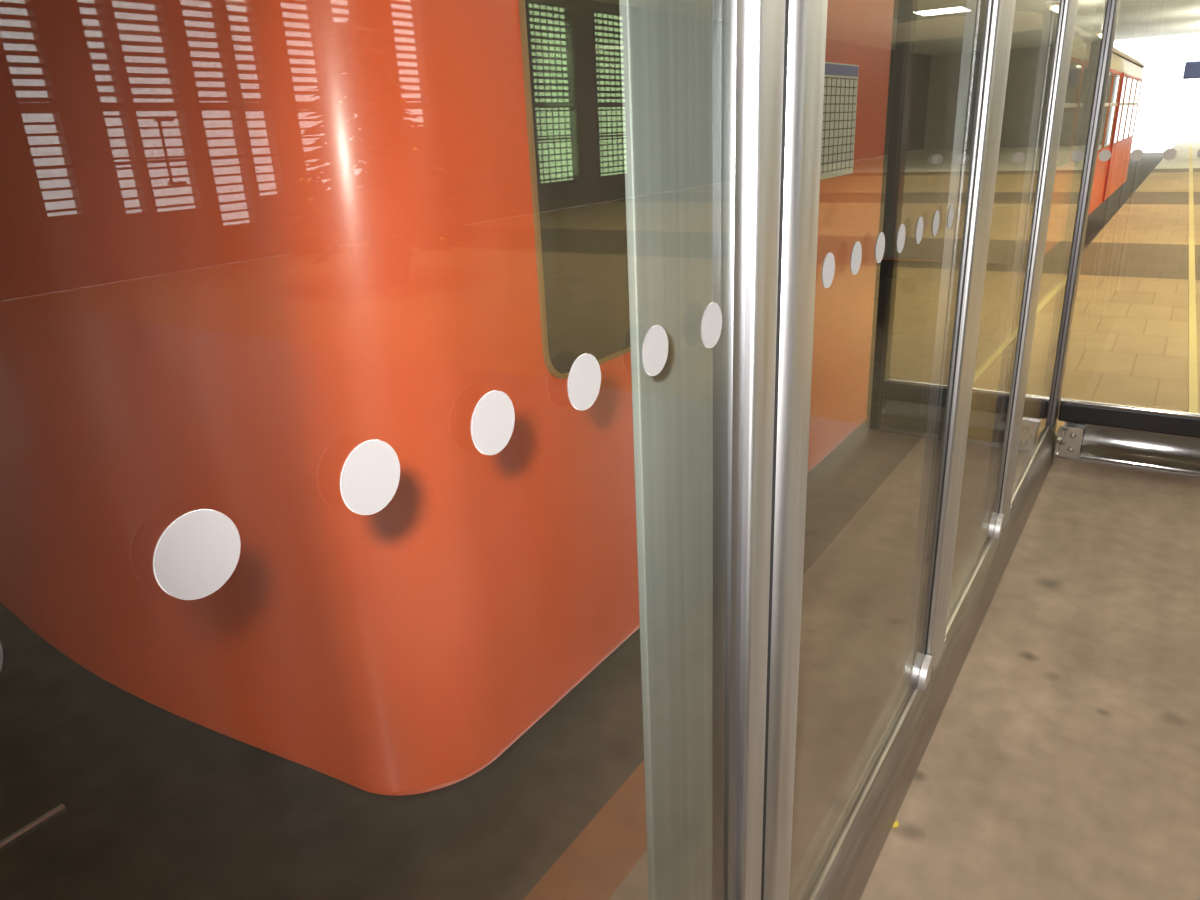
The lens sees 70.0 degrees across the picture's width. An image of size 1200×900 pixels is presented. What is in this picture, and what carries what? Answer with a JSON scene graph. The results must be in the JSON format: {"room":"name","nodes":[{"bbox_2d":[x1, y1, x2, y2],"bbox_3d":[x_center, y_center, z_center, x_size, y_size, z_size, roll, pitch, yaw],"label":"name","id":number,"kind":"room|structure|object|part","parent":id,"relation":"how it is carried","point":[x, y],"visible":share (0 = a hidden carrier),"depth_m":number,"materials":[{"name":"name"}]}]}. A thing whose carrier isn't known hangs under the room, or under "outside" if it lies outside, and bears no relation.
{"room":"railway station","nodes":[
{"label":"railway station","id":0,"kind":"room"},
{"bbox_2d":[0,152,1163,899],"bbox_3d":[9.063,-5.869,20.913,7.030,0.200,54.000,11,24,32],"label":"floor track","id":1,"kind":"object","parent":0,"point":[160,804],"depth_m":3.00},
{"bbox_2d":[0,804,66,850],"bbox_3d":[-2.164,1.409,2.488,0.024,0.022,1.170,11,24,32],"label":"bar","id":2,"kind":"object","parent":1,"relation":"on","point":[61,808],"visible":1,"depth_m":2.85,"materials":[{"name":"grey"}]},
{"bbox_2d":[0,0,893,794],"bbox_3d":[-0.568,-0.618,3.254,2.332,2.860,3.061,11,24,32],"label":"train car","id":3,"kind":"object","parent":1,"relation":"on","point":[246,246],"visible":0.81,"depth_m":1.76,"materials":[{"name":"orange paint"}]},
{"bbox_2d":[876,11,1144,291],"bbox_3d":[6.077,-4.389,12.531,2.354,2.860,11.184,11,24,32],"label":"train car","id":4,"kind":"object","parent":1,"relation":"on","point":[924,73],"visible":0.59,"depth_m":8.07,"materials":[{"name":"orange paint"}]},
{"bbox_3d":[7.543,-4.579,12.594,0.040,1.780,0.100,11,24,32],"label":"door post","id":5,"kind":"part","parent":4,"relation":"part of","materials":[{"name":"red metal"}]},
{"bbox_2d":[609,142,1199,899],"bbox_3d":[15.703,-4.260,14.232,11.630,0.250,50.000,11,24,32],"label":"floor","id":6,"kind":"structure","parent":0,"point":[1061,759],"depth_m":2.60,"materials":[{"name":"concrete"}]},
{"bbox_2d":[523,760,646,899],"bbox_3d":[-1.218,1.742,0.284,0.160,0.249,6.000,11,24,32],"label":"platform edge","id":7,"kind":"structure","parent":6,"relation":"attached to","point":[595,864],"depth_m":1.97,"materials":[{"name":"paint"}]},
{"bbox_2d":[619,0,712,899],"bbox_3d":[0.132,-0.137,1.139,0.012,2.550,0.329,11,24,32],"label":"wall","id":8,"kind":"structure","parent":6,"relation":"on","point":[666,45],"depth_m":1.09,"materials":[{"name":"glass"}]},
{"bbox_2d":[0,0,785,899],"bbox_3d":[-0.401,0.158,0.179,0.052,2.385,2.134,11,24,32],"label":"door","id":9,"kind":"structure","parent":8,"relation":"in","point":[198,552],"depth_m":0.93,"materials":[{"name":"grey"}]},
{"bbox_3d":[0.142,-0.150,0.938,0.026,2.385,0.032,11,24,32],"label":"edge trim","id":10,"kind":"part","parent":9,"relation":"part of","materials":[{"name":"metal"}]},
{"bbox_2d":[789,425,1055,899],"bbox_3d":[0.588,0.824,1.921,0.090,0.165,5.500,11,24,32],"label":"sill","id":11,"kind":"structure","parent":8,"relation":"attached to","point":[974,586],"depth_m":2.08,"materials":[{"name":"metal"}]},
{"bbox_2d":[761,0,827,899],"bbox_3d":[0.216,-0.194,1.047,0.077,2.385,0.098,11,24,32],"label":"frame post","id":12,"kind":"object","parent":11,"relation":"on","point":[805,20],"visible":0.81,"depth_m":1.06,"materials":[{"name":"metal"}]},
{"bbox_2d":[904,0,1015,690],"bbox_3d":[0.819,-0.539,1.896,0.069,2.385,0.244,11,24,32],"label":"frame post","id":13,"kind":"object","parent":11,"relation":"on","point":[988,26],"visible":1,"depth_m":1.95,"materials":[{"name":"metal"}]},
{"bbox_3d":[0.888,0.556,2.329,0.061,0.025,0.186,11,24,32],"label":"foot plate","id":14,"kind":"part","parent":13,"relation":"part of","materials":[{"name":"silver metal"}]},
{"bbox_2d":[822,0,1110,555],"bbox_3d":[1.150,-0.721,2.341,0.011,2.385,3.258,11,24,32],"label":"glass wall","id":15,"kind":"structure","parent":11,"relation":"on","point":[1092,17],"depth_m":3.19,"materials":[{"name":"clear glass"}]},
{"bbox_2d":[981,0,1077,538],"bbox_3d":[1.369,-0.853,2.667,0.069,2.385,0.249,11,24,32],"label":"frame post","id":16,"kind":"object","parent":11,"relation":"on","point":[1059,19],"visible":0.87,"depth_m":2.69,"materials":[{"name":"metal"}]},
{"bbox_3d":[1.438,0.244,3.098,0.061,0.025,0.196,11,24,32],"label":"foot plate","id":17,"kind":"part","parent":16,"relation":"part of","materials":[{"name":"silver metal"}]},
{"bbox_2d":[893,820,898,827],"bbox_3d":[0.691,0.873,1.995,0.011,0.009,0.021,11,24,32],"label":"scrap","id":18,"kind":"object","parent":6,"relation":"on","point":[896,824],"visible":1,"depth_m":1.99,"materials":[{"name":"yellow paper"}]},
{"bbox_2d":[1050,0,1119,433],"bbox_3d":[2.089,-1.192,3.693,0.070,2.530,0.156,11,24,32],"label":"frame post","id":19,"kind":"object","parent":6,"relation":"on","point":[1114,9],"visible":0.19,"depth_m":3.69,"materials":[{"name":"metal"}]},
{"bbox_2d":[1052,3,1199,477],"bbox_3d":[2.406,-1.095,3.422,0.769,2.550,0.230,11,24,32],"label":"glass screen","id":20,"kind":"object","parent":6,"relation":"on","point":[1158,440],"depth_m":3.90,"materials":[{"name":"clear glass"}]},
{"bbox_3d":[2.128,-0.022,3.988,0.008,0.150,0.125,11,24,32],"label":"plate","id":21,"kind":"part","parent":20,"relation":"part of","materials":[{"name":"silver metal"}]},
{"bbox_3d":[2.170,-0.017,3.970,0.098,0.150,0.139,11,24,32],"label":"corner bracket","id":22,"kind":"part","parent":20,"relation":"part of","materials":[{"name":"silver metal"}]},
{"bbox_3d":[2.208,-0.036,4.017,0.090,0.150,0.006,11,24,32],"label":"plate","id":23,"kind":"part","parent":20,"relation":"part of","materials":[{"name":"silver metal"}]},
{"bbox_3d":[2.450,-1.250,3.444,0.769,2.280,0.010,11,24,32],"label":"glass pane","id":24,"kind":"part","parent":20,"relation":"part of","materials":[{"name":"clear glass"}]},
{"bbox_3d":[2.500,-0.129,3.857,0.769,0.094,0.060,11,24,32],"label":"rail","id":25,"kind":"part","parent":20,"relation":"part of","materials":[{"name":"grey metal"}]},
{"bbox_3d":[2.507,0.002,3.880,0.741,0.167,0.080,11,24,32],"label":"kick plate","id":26,"kind":"part","parent":20,"relation":"part of","materials":[{"name":"metal"}]},
{"bbox_2d":[1188,146,1197,413],"bbox_3d":[12.851,-5.881,18.590,0.100,0.006,37.406,10,24,31],"label":"floor line","id":27,"kind":"object","parent":6,"relation":"on","point":[1192,371],"depth_m":6.74,"materials":[{"name":"yellow paint"}]},
{"bbox_2d":[893,0,1199,40],"bbox_3d":[12.610,-8.907,14.489,19.000,0.150,50.100,11,24,32],"label":"ceiling","id":28,"kind":"structure","parent":0,"point":[1137,19],"depth_m":25.13,"materials":[{"name":"white paint"}]},
{"bbox_2d":[1183,48,1199,78],"bbox_3d":[9.737,-7.090,13.462,0.600,2.280,0.040,11,24,32],"label":"hanging sign","id":29,"kind":"object","parent":28,"relation":"hanging from","point":[1192,69],"visible":1,"depth_m":13.90,"materials":[{"name":"blue metal"}]}
]}

